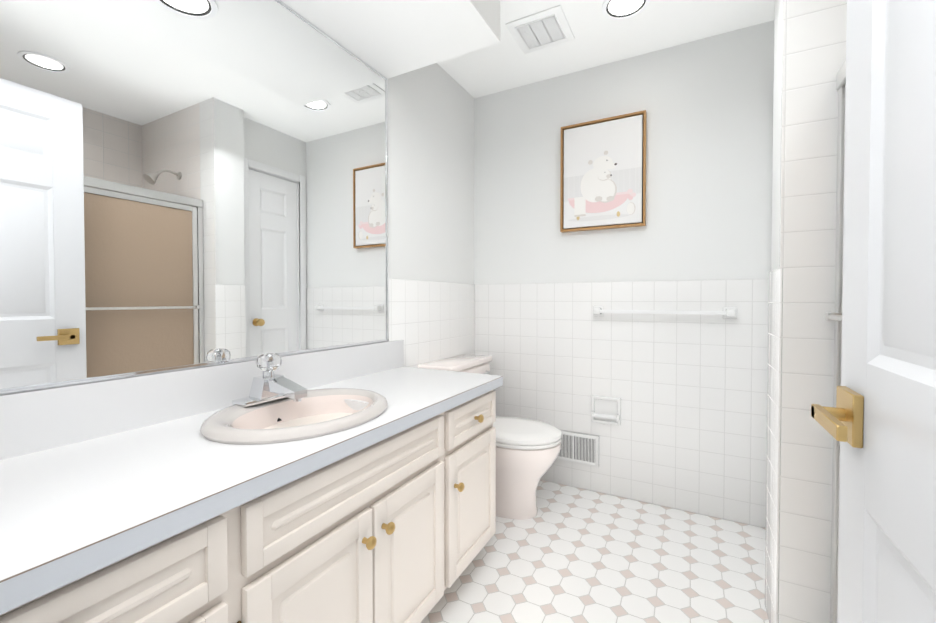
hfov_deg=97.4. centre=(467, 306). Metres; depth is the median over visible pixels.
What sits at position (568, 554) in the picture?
floor
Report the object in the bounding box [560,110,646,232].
picture frame
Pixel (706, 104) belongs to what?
wall
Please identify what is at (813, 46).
wall tile
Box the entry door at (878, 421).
[811,0,935,622]
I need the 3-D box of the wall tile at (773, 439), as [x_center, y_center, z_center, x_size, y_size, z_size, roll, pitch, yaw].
[1.034,0.481,1.394,0.008,1.210,0.208,1,1,28]
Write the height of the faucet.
0.133 m
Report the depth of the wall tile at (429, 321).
2.27 m
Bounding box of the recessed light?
[602,0,649,19]
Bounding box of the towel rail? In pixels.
[593,306,736,318]
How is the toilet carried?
on the floor
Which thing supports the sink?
in the countertop
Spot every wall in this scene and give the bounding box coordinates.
[1,63,473,394]
[474,20,773,284]
[771,0,782,270]
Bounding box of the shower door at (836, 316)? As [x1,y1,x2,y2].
[825,61,845,622]
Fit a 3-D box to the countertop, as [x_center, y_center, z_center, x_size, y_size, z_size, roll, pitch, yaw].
[-0.475,0.310,1.199,0.553,0.001,1.618,1,1,28]
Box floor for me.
[421,480,768,622]
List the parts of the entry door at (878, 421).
handle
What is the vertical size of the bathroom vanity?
0.740 m
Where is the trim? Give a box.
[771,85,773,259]
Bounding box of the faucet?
[228,356,311,403]
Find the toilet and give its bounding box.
[417,354,561,519]
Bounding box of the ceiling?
[437,0,774,97]
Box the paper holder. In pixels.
[591,395,620,425]
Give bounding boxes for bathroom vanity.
[0,380,502,622]
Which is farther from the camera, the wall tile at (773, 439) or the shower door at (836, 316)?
the wall tile at (773, 439)
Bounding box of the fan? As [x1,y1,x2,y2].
[505,5,574,53]
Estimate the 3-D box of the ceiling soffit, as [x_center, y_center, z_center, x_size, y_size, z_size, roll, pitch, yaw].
[-0.487,-1.202,1.121,0.585,0.295,1.520,1,1,28]
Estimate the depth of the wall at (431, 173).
2.27 m
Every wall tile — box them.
[388,279,474,367]
[475,279,768,527]
[765,268,782,622]
[778,0,846,622]
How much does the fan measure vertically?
0.012 m
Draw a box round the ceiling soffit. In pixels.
[281,0,499,78]
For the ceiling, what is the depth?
2.08 m
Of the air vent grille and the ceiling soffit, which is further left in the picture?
the ceiling soffit
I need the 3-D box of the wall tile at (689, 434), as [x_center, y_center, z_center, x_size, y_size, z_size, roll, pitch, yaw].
[0.757,0.465,2.360,1.612,1.210,0.008,1,1,28]
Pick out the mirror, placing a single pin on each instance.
(186, 184)
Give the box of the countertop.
[0,364,499,583]
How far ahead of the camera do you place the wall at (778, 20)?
1.40 m
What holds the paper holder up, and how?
attached to the wall tile at (689, 434)
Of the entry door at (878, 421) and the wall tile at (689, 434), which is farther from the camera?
the wall tile at (689, 434)
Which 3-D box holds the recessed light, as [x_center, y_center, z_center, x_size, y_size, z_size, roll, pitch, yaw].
[0.709,-1.359,1.848,0.208,0.006,0.208,1,1,28]
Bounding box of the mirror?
[0,0,388,394]
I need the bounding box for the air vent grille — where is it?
[556,430,598,466]
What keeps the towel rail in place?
attached to the wall tile at (689, 434)

